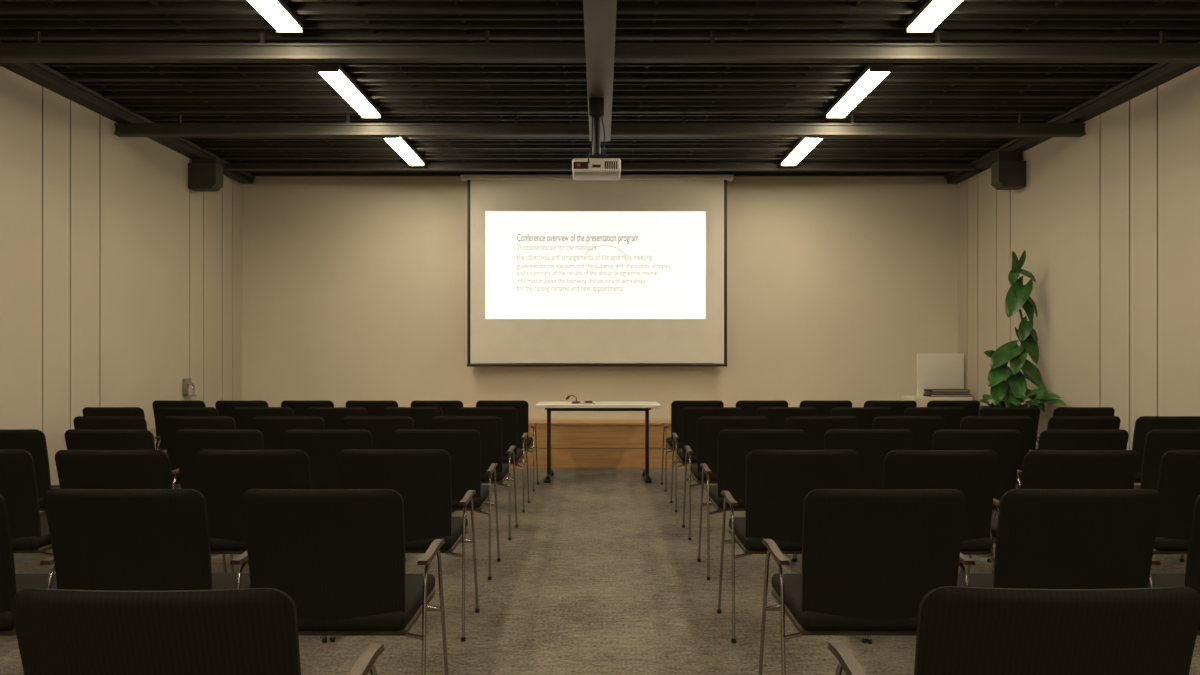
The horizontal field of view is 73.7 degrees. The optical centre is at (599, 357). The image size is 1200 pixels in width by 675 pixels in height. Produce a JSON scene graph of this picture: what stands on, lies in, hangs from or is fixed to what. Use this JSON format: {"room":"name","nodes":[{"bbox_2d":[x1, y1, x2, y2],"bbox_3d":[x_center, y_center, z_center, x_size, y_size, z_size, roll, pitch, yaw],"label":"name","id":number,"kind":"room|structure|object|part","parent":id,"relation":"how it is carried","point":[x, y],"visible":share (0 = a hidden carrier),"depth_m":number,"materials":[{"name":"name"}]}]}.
{"room":"assembly chamber","nodes":[
{"label":"assembly chamber","id":0,"kind":"room"},
{"bbox_2d":[0,1,241,511],"bbox_3d":[-4.300,-0.685,3.950,0.100,3.850,11.100,0,0,0],"label":"wall","id":1,"kind":"structure","parent":0,"point":[121,280],"depth_m":6.81,"materials":[{"name":"brown"}]},
{"bbox_2d":[40,511,45,516],"bbox_3d":[-4.244,1.205,3.950,0.012,0.070,11.100,0,0,0],"label":"baseboard","id":2,"kind":"structure","parent":1,"relation":"attached to","point":[43,513],"depth_m":6.09,"materials":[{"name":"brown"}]},
{"bbox_2d":[0,41,255,183],"bbox_3d":[-4.170,-2.115,3.950,0.160,0.090,11.100,0,0,0],"label":"trim","id":3,"kind":"structure","parent":1,"relation":"attached to","point":[41,74],"depth_m":6.61,"materials":[{"name":"metal"}]},
{"bbox_2d":[183,378,196,396],"bbox_3d":[-4.200,0.302,8.200,0.100,0.185,0.120,0,0,0],"label":"soap dispenser","id":4,"kind":"object","parent":1,"relation":"attached to","point":[188,386],"visible":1,"depth_m":8.17,"materials":[{"name":"silver metal"}]},
{"bbox_2d":[188,158,222,191],"bbox_3d":[-4.105,-1.910,8.330,0.290,0.320,0.160,0,0,0],"label":"loudspeaker","id":5,"kind":"object","parent":1,"relation":"attached to","point":[204,174],"visible":1,"depth_m":8.25,"materials":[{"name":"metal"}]},
{"bbox_2d":[0,0,1199,175],"bbox_3d":[0.000,-2.428,3.950,8.700,0.564,11.300,0,0,0],"label":"ceiling","id":6,"kind":"structure","parent":0,"point":[157,92],"depth_m":6.16,"materials":[{"name":"metal"}]},
{"bbox_2d":[248,0,302,32],"bbox_3d":[-1.990,-2.114,4.535,0.170,0.059,1.194,0,0,0],"label":"ceiling lamp","id":7,"kind":"object","parent":6,"relation":"attached to","point":[276,12],"depth_m":4.91,"materials":[{"name":"white plastic"}]},
{"bbox_2d":[315,64,380,117],"bbox_3d":[-1.990,-2.114,6.395,0.170,0.059,1.134,0,0,0],"label":"ceiling lamp","id":8,"kind":"object","parent":6,"relation":"attached to","point":[334,74],"depth_m":6.27,"materials":[{"name":"white plastic"}]},
{"bbox_2d":[381,137,424,165],"bbox_3d":[-1.990,-2.114,8.140,0.170,0.059,1.104,0,0,0],"label":"ceiling lamp","id":9,"kind":"object","parent":6,"relation":"attached to","point":[401,145],"depth_m":8.12,"materials":[{"name":"white plastic"}]},
{"bbox_2d":[0,31,1199,62],"bbox_3d":[0.000,-2.050,5.260,8.500,0.191,0.080,0,0,0],"label":"steel beam","id":10,"kind":"structure","parent":6,"relation":"attached to","point":[36,52],"depth_m":5.23,"materials":[{"name":"metal"}]},
{"bbox_2d":[114,114,1085,136],"bbox_3d":[0.000,-2.050,7.040,8.500,0.191,0.080,0,0,0],"label":"steel beam","id":11,"kind":"structure","parent":6,"relation":"attached to","point":[179,129],"depth_m":7.01,"materials":[{"name":"metal"}]},
{"bbox_2d":[225,163,985,170],"bbox_3d":[0.000,-2.108,8.820,8.500,0.076,0.080,0,0,0],"label":"steel beam","id":12,"kind":"structure","parent":6,"relation":"attached to","point":[229,166],"depth_m":8.79,"materials":[{"name":"metal"}]},
{"bbox_2d":[781,137,824,165],"bbox_3d":[2.050,-2.114,8.140,0.170,0.059,1.104,0,0,0],"label":"ceiling lamp","id":13,"kind":"object","parent":6,"relation":"attached to","point":[804,145],"depth_m":8.12,"materials":[{"name":"white plastic"}]},
{"bbox_2d":[826,64,892,117],"bbox_3d":[2.050,-2.114,6.395,0.170,0.059,1.134,0,0,0],"label":"ceiling lamp","id":14,"kind":"object","parent":6,"relation":"attached to","point":[872,74],"depth_m":6.27,"materials":[{"name":"white plastic"}]},
{"bbox_2d":[906,0,961,32],"bbox_3d":[2.050,-2.114,4.535,0.170,0.059,1.194,0,0,0],"label":"ceiling lamp","id":15,"kind":"object","parent":6,"relation":"attached to","point":[932,12],"depth_m":4.91,"materials":[{"name":"white plastic"}]},
{"bbox_2d":[242,176,957,419],"bbox_3d":[0.000,-0.685,9.550,8.700,3.850,0.100,0,0,0],"label":"wall","id":16,"kind":"structure","parent":0,"point":[354,287],"depth_m":9.50,"materials":[{"name":"paint"}]},
{"bbox_2d":[460,175,733,366],"bbox_3d":[-0.035,-1.015,9.389,3.174,2.229,0.218,0,0,0],"label":"projection screen","id":17,"kind":"object","parent":16,"relation":"attached to","point":[561,268],"visible":1,"depth_m":9.33,"materials":[{"name":"fabric"}]},
{"bbox_2d":[0,468,1199,674],"bbox_3d":[0.000,1.290,3.950,8.700,0.100,11.300,0,0,0],"label":"floor","id":18,"kind":"structure","parent":0,"point":[599,573],"depth_m":4.12,"materials":[{"name":"carpet"}]},
{"bbox_2d":[0,449,52,556],"bbox_3d":[-2.680,0.815,3.656,0.600,0.850,0.546,0,0,0],"label":"chair","id":19,"kind":"object","parent":18,"relation":"on","point":[30,533],"visible":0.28,"depth_m":3.46,"materials":[{"name":"fabric"}]},
{"bbox_2d":[0,494,56,635],"bbox_3d":[-2.031,0.815,2.622,0.600,0.850,0.546,0,0,0],"label":"chair","id":20,"kind":"object","parent":18,"relation":"on","point":[11,583],"visible":0.27,"depth_m":2.44,"materials":[{"name":"fabric"}]},
{"bbox_2d":[0,429,59,510],"bbox_3d":[-3.293,0.815,4.624,0.600,0.850,0.546,0,0,0],"label":"chair","id":21,"kind":"object","parent":18,"relation":"on","point":[33,441],"visible":0.22,"depth_m":4.39,"materials":[{"name":"fabric"}]},
{"bbox_2d":[73,416,166,453],"bbox_3d":[-3.295,0.815,5.600,0.600,0.850,0.546,0,0,0],"label":"chair","id":22,"kind":"object","parent":18,"relation":"on","point":[80,422],"visible":0.19,"depth_m":5.34,"materials":[{"name":"fabric"}]},
{"bbox_2d":[82,407,161,450],"bbox_3d":[-3.876,0.815,6.593,0.600,0.850,0.546,0,0,0],"label":"chair","id":23,"kind":"object","parent":18,"relation":"on","point":[87,411],"visible":0.21,"depth_m":6.33,"materials":[{"name":"fabric"}]},
{"bbox_2d":[65,429,180,488],"bbox_3d":[-2.696,0.815,4.619,0.600,0.850,0.546,0,0,0],"label":"chair","id":24,"kind":"object","parent":18,"relation":"on","point":[76,439],"visible":0.23,"depth_m":4.37,"materials":[{"name":"fabric"}]},
{"bbox_2d":[55,450,226,572],"bbox_3d":[-2.084,0.815,3.641,0.600,0.850,0.546,0,0,0],"label":"chair","id":25,"kind":"object","parent":18,"relation":"on","point":[76,469],"visible":0.18,"depth_m":3.40,"materials":[{"name":"fabric"}]},
{"bbox_2d":[43,488,249,590],"bbox_3d":[-1.430,0.815,2.632,0.600,0.850,0.546,0,0,0],"label":"chair","id":26,"kind":"object","parent":18,"relation":"on","point":[102,539],"visible":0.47,"depth_m":2.41,"materials":[{"name":"fabric"}]},
{"bbox_2d":[152,400,205,448],"bbox_3d":[-3.879,0.815,7.593,0.600,0.850,0.546,0,0,0],"label":"chair","id":27,"kind":"object","parent":18,"relation":"on","point":[156,404],"visible":0.21,"depth_m":7.34,"materials":[{"name":"fabric"}]},
{"bbox_2d":[157,407,218,484],"bbox_3d":[-3.292,0.815,6.607,0.600,0.850,0.546,0,0,0],"label":"chair","id":28,"kind":"object","parent":18,"relation":"on","point":[162,412],"visible":0.22,"depth_m":6.35,"materials":[{"name":"fabric"}]},
{"bbox_2d":[11,588,384,674],"bbox_3d":[-0.767,0.815,1.599,0.600,0.850,0.546,0,0,0],"label":"chair","id":29,"kind":"object","parent":18,"relation":"on","point":[248,631],"visible":1,"depth_m":1.35,"materials":[{"name":"fabric"}]},
{"bbox_2d":[163,416,235,484],"bbox_3d":[-2.695,0.815,5.604,0.600,0.850,0.546,0,0,0],"label":"chair","id":30,"kind":"object","parent":18,"relation":"on","point":[171,424],"visible":0.21,"depth_m":5.36,"materials":[{"name":"fabric"}]},
{"bbox_2d":[175,429,263,491],"bbox_3d":[-2.095,0.815,4.625,0.600,0.850,0.546,0,0,0],"label":"chair","id":31,"kind":"object","parent":18,"relation":"on","point":[189,442],"visible":0.27,"depth_m":4.38,"materials":[{"name":"fabric"}]},
{"bbox_2d":[215,400,268,417],"bbox_3d":[-3.299,0.815,7.591,0.600,0.850,0.546,0,0,0],"label":"chair","id":32,"kind":"object","parent":18,"relation":"on","point":[224,407],"visible":0.14,"depth_m":7.34,"materials":[{"name":"fabric"}]},
{"bbox_2d":[195,450,326,642],"bbox_3d":[-1.486,0.815,3.646,0.600,0.850,0.546,0,0,0],"label":"chair","id":33,"kind":"object","parent":18,"relation":"on","point":[224,476],"visible":0.41,"depth_m":3.41,"materials":[{"name":"fabric"}]},
{"bbox_2d":[232,407,293,428],"bbox_3d":[-2.691,0.815,6.605,0.600,0.850,0.546,0,0,0],"label":"chair","id":34,"kind":"object","parent":18,"relation":"on","point":[243,416],"visible":0.19,"depth_m":6.35,"materials":[{"name":"fabric"}]},
{"bbox_2d":[252,416,324,449],"bbox_3d":[-2.096,0.815,5.596,0.600,0.850,0.546,0,0,0],"label":"chair","id":35,"kind":"object","parent":18,"relation":"on","point":[272,428],"visible":0.24,"depth_m":5.35,"materials":[{"name":"fabric"}]},
{"bbox_2d":[281,400,333,415],"bbox_3d":[-2.697,0.815,7.596,0.600,0.850,0.546,0,0,0],"label":"chair","id":36,"kind":"object","parent":18,"relation":"on","point":[299,408],"visible":0.14,"depth_m":7.34,"materials":[{"name":"fabric"}]},
{"bbox_2d":[283,429,371,489],"bbox_3d":[-1.498,0.815,4.616,0.600,0.850,0.546,0,0,0],"label":"chair","id":37,"kind":"object","parent":18,"relation":"on","point":[323,447],"visible":0.23,"depth_m":4.37,"materials":[{"name":"fabric"}]},
{"bbox_2d":[306,407,366,429],"bbox_3d":[-2.096,0.815,6.590,0.600,0.850,0.546,0,0,0],"label":"chair","id":38,"kind":"object","parent":18,"relation":"on","point":[332,417],"visible":0.17,"depth_m":6.34,"materials":[{"name":"fabric"}]},
{"bbox_2d":[241,489,447,674],"bbox_3d":[-0.833,0.815,2.625,0.600,0.850,0.546,0,0,0],"label":"chair","id":39,"kind":"object","parent":18,"relation":"on","point":[339,555],"visible":0.9,"depth_m":2.41,"materials":[{"name":"fabric"}]},
{"bbox_2d":[345,400,397,415],"bbox_3d":[-2.099,0.815,7.588,0.600,0.850,0.546,0,0,0],"label":"chair","id":40,"kind":"object","parent":18,"relation":"on","point":[374,408],"visible":0.22,"depth_m":7.33,"materials":[{"name":"fabric"}]},
{"bbox_2d":[341,416,413,449],"bbox_3d":[-1.494,0.815,5.599,0.600,0.850,0.546,0,0,0],"label":"chair","id":41,"kind":"object","parent":18,"relation":"on","point":[381,428],"visible":0.2,"depth_m":5.35,"materials":[{"name":"fabric"}]},
{"bbox_2d":[330,449,479,641],"bbox_3d":[-0.885,0.815,3.659,0.600,0.850,0.546,0,0,0],"label":"chair","id":42,"kind":"object","parent":18,"relation":"on","point":[422,478],"visible":0.58,"depth_m":3.44,"materials":[{"name":"fabric"}]},
{"bbox_2d":[382,407,442,428],"bbox_3d":[-1.496,0.815,6.608,0.600,0.850,0.546,0,0,0],"label":"chair","id":43,"kind":"object","parent":18,"relation":"on","point":[421,416],"visible":0.16,"depth_m":6.35,"materials":[{"name":"fabric"}]},
{"bbox_2d":[411,400,462,415],"bbox_3d":[-1.502,0.815,7.589,0.600,0.850,0.546,0,0,0],"label":"chair","id":44,"kind":"object","parent":18,"relation":"on","point":[449,408],"visible":0.18,"depth_m":7.33,"materials":[{"name":"fabric"}]},
{"bbox_2d":[392,429,500,579],"bbox_3d":[-0.903,0.815,4.629,0.600,0.850,0.546,0,0,0],"label":"chair","id":45,"kind":"object","parent":18,"relation":"on","point":[463,446],"visible":0.56,"depth_m":4.41,"materials":[{"name":"fabric"}]},
{"bbox_2d":[430,416,517,539],"bbox_3d":[-0.899,0.815,5.607,0.600,0.850,0.546,0,0,0],"label":"chair","id":46,"kind":"object","parent":18,"relation":"on","point":[489,428],"visible":0.49,"depth_m":5.39,"materials":[{"name":"fabric"}]},
{"bbox_2d":[452,407,529,511],"bbox_3d":[-0.898,0.815,6.594,0.600,0.850,0.546,0,0,0],"label":"chair","id":47,"kind":"object","parent":18,"relation":"on","point":[508,415],"visible":0.47,"depth_m":6.38,"materials":[{"name":"fabric"}]},
{"bbox_2d":[476,400,538,490],"bbox_3d":[-0.900,0.815,7.602,0.600,0.850,0.546,0,0,0],"label":"chair","id":48,"kind":"object","parent":18,"relation":"on","point":[522,407],"visible":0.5,"depth_m":7.39,"materials":[{"name":"fabric"}]},
{"bbox_2d":[535,402,660,482],"bbox_3d":[-0.020,0.851,8.200,1.240,0.778,0.600,0,0,0],"label":"table","id":49,"kind":"object","parent":18,"relation":"on","point":[549,406],"visible":1,"depth_m":8.12,"materials":[{"name":"laminate"}]},
{"bbox_2d":[566,395,580,403],"bbox_3d":[-0.271,0.419,8.150,0.162,0.087,0.098,0,0,0],"label":"desk microphone","id":50,"kind":"object","parent":49,"relation":"on","point":[567,397],"visible":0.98,"depth_m":8.14,"materials":[{"name":"black plastic"}]},
{"bbox_2d":[579,401,594,403],"bbox_3d":[-0.130,0.447,8.050,0.140,0.030,0.100,0,0,-17],"label":"notepad","id":51,"kind":"object","parent":49,"relation":"on","point":[585,402],"visible":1,"depth_m":8.02,"materials":[{"name":"beige paper"}]},
{"bbox_3d":[-0.020,0.520,8.152,1.000,0.040,0.025,0,0,0],"label":"rail","id":52,"kind":"part","parent":49,"relation":"part of","materials":[{"name":"black metal"}]},
{"bbox_2d":[511,420,688,467],"bbox_3d":[0.000,0.985,9.236,5.240,0.510,0.502,0,0,0],"label":"stage platform","id":53,"kind":"object","parent":18,"relation":"on","point":[574,443],"visible":0.29,"depth_m":9.00,"materials":[{"name":"brown wood"}]},
{"bbox_2d":[661,400,723,491],"bbox_3d":[0.895,0.815,7.589,0.600,0.850,0.546,0,0,0],"label":"chair","id":54,"kind":"object","parent":18,"relation":"on","point":[677,406],"visible":0.39,"depth_m":7.38,"materials":[{"name":"fabric"}]},
{"bbox_2d":[670,407,742,511],"bbox_3d":[0.897,0.815,6.592,0.600,0.850,0.546,0,0,0],"label":"chair","id":55,"kind":"object","parent":18,"relation":"on","point":[690,416],"visible":0.46,"depth_m":6.38,"materials":[{"name":"fabric"}]},
{"bbox_2d":[682,416,768,539],"bbox_3d":[0.898,0.815,5.603,0.600,0.850,0.546,0,0,0],"label":"chair","id":56,"kind":"object","parent":18,"relation":"on","point":[708,427],"visible":0.51,"depth_m":5.39,"materials":[{"name":"fabric"}]},
{"bbox_2d":[697,429,805,579],"bbox_3d":[0.891,0.815,4.627,0.600,0.850,0.546,0,0,0],"label":"chair","id":57,"kind":"object","parent":18,"relation":"on","point":[734,445],"visible":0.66,"depth_m":4.41,"materials":[{"name":"fabric"}]},
{"bbox_2d":[736,400,787,415],"bbox_3d":[1.494,0.815,7.601,0.600,0.850,0.546,0,0,0],"label":"chair","id":58,"kind":"object","parent":18,"relation":"on","point":[749,407],"visible":0.13,"depth_m":7.35,"materials":[{"name":"fabric"}]},
{"bbox_2d":[757,407,817,428],"bbox_3d":[1.492,0.815,6.609,0.600,0.850,0.546,0,0,0],"label":"chair","id":59,"kind":"object","parent":18,"relation":"on","point":[777,416],"visible":0.12,"depth_m":6.36,"materials":[{"name":"fabric"}]},
{"bbox_2d":[717,450,866,642],"bbox_3d":[0.868,0.815,3.644,0.600,0.850,0.546,0,0,0],"label":"chair","id":60,"kind":"object","parent":18,"relation":"on","point":[778,482],"visible":0.61,"depth_m":3.42,"materials":[{"name":"fabric"}]},
{"bbox_2d":[785,416,857,449],"bbox_3d":[1.495,0.815,5.608,0.600,0.850,0.546,0,0,0],"label":"chair","id":61,"kind":"object","parent":18,"relation":"on","point":[815,428],"visible":0.16,"depth_m":5.36,"materials":[{"name":"fabric"}]},
{"bbox_2d":[799,400,851,415],"bbox_3d":[2.084,0.815,7.601,0.600,0.850,0.546,0,0,0],"label":"chair","id":62,"kind":"object","parent":18,"relation":"on","point":[824,407],"visible":0.18,"depth_m":7.34,"materials":[{"name":"fabric"}]},
{"bbox_2d":[795,429,912,561],"bbox_3d":[1.481,0.815,4.636,0.600,0.850,0.546,0,0,0],"label":"chair","id":63,"kind":"object","parent":18,"relation":"on","point":[872,446],"visible":0.24,"depth_m":4.39,"materials":[{"name":"fabric"}]},
{"bbox_2d":[830,407,891,428],"bbox_3d":[2.077,0.815,6.590,0.600,0.850,0.546,0,0,0],"label":"chair","id":64,"kind":"object","parent":18,"relation":"on","point":[865,416],"visible":0.16,"depth_m":6.33,"materials":[{"name":"fabric"}]},
{"bbox_2d":[758,489,965,674],"bbox_3d":[0.856,0.815,2.626,0.600,0.850,0.546,0,0,0],"label":"chair","id":65,"kind":"object","parent":18,"relation":"on","point":[870,558],"visible":0.88,"depth_m":2.41,"materials":[{"name":"fabric"}]},
{"bbox_2d":[864,400,916,415],"bbox_3d":[2.674,0.815,7.590,0.600,0.850,0.546,0,0,0],"label":"chair","id":66,"kind":"object","parent":18,"relation":"on","point":[897,408],"visible":0.2,"depth_m":7.33,"materials":[{"name":"fabric"}]},
{"bbox_2d":[873,416,944,449],"bbox_3d":[2.083,0.815,5.616,0.600,0.850,0.546,0,0,0],"label":"chair","id":67,"kind":"object","parent":18,"relation":"on","point":[922,428],"visible":0.13,"depth_m":5.37,"materials":[{"name":"fabric"}]},
{"bbox_2d":[867,450,998,643],"bbox_3d":[1.456,0.815,3.636,0.600,0.850,0.546,0,0,0],"label":"chair","id":68,"kind":"object","parent":18,"relation":"on","point":[973,473],"visible":0.52,"depth_m":3.40,"materials":[{"name":"fabric"}]},
{"bbox_2d":[904,407,965,428],"bbox_3d":[2.673,0.815,6.604,0.600,0.850,0.546,0,0,0],"label":"chair","id":69,"kind":"object","parent":18,"relation":"on","point":[953,416],"visible":0.15,"depth_m":6.35,"materials":[{"name":"fabric"}]},
{"bbox_2d":[901,395,972,406],"bbox_3d":[3.885,0.840,9.238,0.670,0.800,0.425,0,0,0],"label":"base cabinet","id":70,"kind":"object","parent":18,"relation":"on","point":[921,401],"visible":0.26,"depth_m":9.05,"materials":[{"name":"paint"}]},
{"bbox_2d":[917,354,963,395],"bbox_3d":[3.950,0.195,9.345,0.540,0.490,0.150,0,0,0],"label":"display board","id":71,"kind":"object","parent":70,"relation":"on","point":[934,371],"visible":0.71,"depth_m":9.27,"materials":[{"name":"white plastic"}]},
{"bbox_2d":[923,389,970,396],"bbox_3d":[3.970,0.399,9.159,0.460,0.082,0.202,0,0,0],"label":"book stack","id":72,"kind":"object","parent":70,"relation":"on","point":[930,392],"visible":1,"depth_m":9.06,"materials":[{"name":"grey"}]},
{"bbox_2d":[927,400,979,416],"bbox_3d":[3.259,0.815,7.595,0.600,0.850,0.546,0,0,0],"label":"chair","id":73,"kind":"object","parent":18,"relation":"on","point":[972,407],"visible":0.2,"depth_m":7.34,"materials":[{"name":"fabric"}]},
{"bbox_2d":[932,429,1021,562],"bbox_3d":[2.073,0.815,4.617,0.600,0.850,0.546,0,0,0],"label":"chair","id":74,"kind":"object","parent":18,"relation":"on","point":[1006,443],"visible":0.34,"depth_m":4.37,"materials":[{"name":"fabric"}]},
{"bbox_2d":[960,416,1032,484],"bbox_3d":[2.671,0.815,5.608,0.600,0.850,0.546,0,0,0],"label":"chair","id":75,"kind":"object","parent":18,"relation":"on","point":[1024,424],"visible":0.23,"depth_m":5.36,"materials":[{"name":"fabric"}]},
{"bbox_2d":[978,407,1039,484],"bbox_3d":[3.263,0.815,6.596,0.600,0.850,0.546,0,0,0],"label":"chair","id":76,"kind":"object","parent":18,"relation":"on","point":[1034,412],"visible":0.23,"depth_m":6.34,"materials":[{"name":"fabric"}]},
{"bbox_2d":[827,586,1199,674],"bbox_3d":[0.797,0.815,1.608,0.600,0.850,0.546,0,0,0],"label":"chair","id":77,"kind":"object","parent":18,"relation":"on","point":[961,630],"visible":1,"depth_m":1.36,"materials":[{"name":"fabric"}]},
{"bbox_2d":[979,250,1065,412],"bbox_3d":[3.938,0.101,7.609,0.527,2.277,0.920,0,0,0],"label":"potted plant","id":78,"kind":"object","parent":18,"relation":"on","point":[1018,294],"visible":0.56,"depth_m":7.66,"materials":[{"name":"green plant"}]},
{"bbox_3d":[3.989,-0.005,7.755,0.244,1.931,0.058,0,0,0],"label":"stem","id":79,"kind":"part","parent":78,"relation":"part of","materials":[{"name":"green plant"}]},
{"bbox_2d":[967,450,1138,572],"bbox_3d":[2.053,0.815,3.637,0.600,0.850,0.546,0,0,0],"label":"chair","id":80,"kind":"object","parent":18,"relation":"on","point":[1042,469],"visible":0.23,"depth_m":3.39,"materials":[{"name":"fabric"}]},
{"bbox_2d":[957,489,1162,588],"bbox_3d":[1.444,0.815,2.628,0.600,0.850,0.546,0,0,0],"label":"chair","id":81,"kind":"object","parent":18,"relation":"on","point":[1046,538],"visible":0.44,"depth_m":2.40,"materials":[{"name":"fabric"}]},
{"bbox_2d":[994,429,1128,516],"bbox_3d":[2.658,0.815,4.615,0.600,0.850,0.546,0,0,0],"label":"chair","id":82,"kind":"object","parent":18,"relation":"on","point":[1050,439],"visible":0.23,"depth_m":4.36,"materials":[{"name":"fabric"}]},
{"bbox_2d":[1029,416,1120,451],"bbox_3d":[3.263,0.815,5.615,0.600,0.850,0.546,0,0,0],"label":"chair","id":83,"kind":"object","parent":18,"relation":"on","point":[1056,422],"visible":0.18,"depth_m":5.36,"materials":[{"name":"fabric"}]},
{"bbox_2d":[1036,407,1114,449],"bbox_3d":[3.854,0.815,6.595,0.600,0.850,0.546,0,0,0],"label":"chair","id":84,"kind":"object","parent":18,"relation":"on","point":[1060,411],"visible":0.18,"depth_m":6.33,"materials":[{"name":"fabric"}]},
{"bbox_2d":[1132,416,1199,482],"bbox_3d":[3.853,0.815,5.613,0.600,0.850,0.546,0,0,0],"label":"chair","id":85,"kind":"object","parent":18,"relation":"on","point":[1143,424],"visible":0.12,"depth_m":5.36,"materials":[{"name":"fabric"}]},
{"bbox_2d":[1133,429,1199,561],"bbox_3d":[3.254,0.815,4.630,0.600,0.850,0.546,0,0,0],"label":"chair","id":86,"kind":"object","parent":18,"relation":"on","point":[1158,442],"visible":0.2,"depth_m":4.39,"materials":[{"name":"fabric"}]},
{"bbox_2d":[1148,494,1199,635],"bbox_3d":[2.031,0.815,2.625,0.600,0.850,0.546,0,0,0],"label":"chair","id":87,"kind":"object","parent":18,"relation":"on","point":[1191,578],"visible":0.07,"depth_m":2.44,"materials":[{"name":"fabric"}]},
{"bbox_2d":[1153,450,1199,554],"bbox_3d":[2.643,0.815,3.642,0.600,0.850,0.546,0,0,0],"label":"chair","id":88,"kind":"object","parent":18,"relation":"on","point":[1178,483],"visible":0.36,"depth_m":3.43,"materials":[{"name":"fabric"}]},
{"bbox_2d":[958,1,1199,484],"bbox_3d":[4.300,-0.685,3.950,0.100,3.850,11.100,0,0,0],"label":"wall","id":89,"kind":"structure","parent":0,"point":[1106,220],"depth_m":6.74,"materials":[{"name":"beige"}]},
{"bbox_2d":[991,152,1025,189],"bbox_3d":[4.115,-1.890,8.060,0.270,0.360,0.160,0,0,0],"label":"loudspeaker","id":90,"kind":"object","parent":89,"relation":"attached to","point":[1008,172],"visible":1,"depth_m":7.98,"materials":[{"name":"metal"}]},
{"bbox_2d":[944,41,1199,183],"bbox_3d":[4.170,-2.115,3.950,0.160,0.090,11.100,0,0,0],"label":"trim","id":91,"kind":"structure","parent":89,"relation":"attached to","point":[1158,74],"depth_m":6.62,"materials":[{"name":"metal"}]},
{"bbox_3d":[0.000,-2.050,-0.010,8.500,0.191,0.080,0,0,0],"label":"steel beam","id":92,"kind":"structure","parent":0,"visible":0},
{"bbox_2d":[583,0,616,140],"bbox_3d":[0.000,-1.922,2.715,0.180,0.064,8.530,0,0,0],"label":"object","id":93,"kind":"structure","parent":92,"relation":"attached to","point":[599,15],"depth_m":4.95,"materials":[{"name":"paint"}]},
{"bbox_2d":[572,98,620,179],"bbox_3d":[-0.025,-1.608,5.849,0.350,0.565,0.357,0,0,0],"label":"ceiling projector","id":94,"kind":"object","parent":93,"relation":"attached to","point":[596,165],"visible":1,"depth_m":5.79,"materials":[{"name":"white plastic"}]}
]}

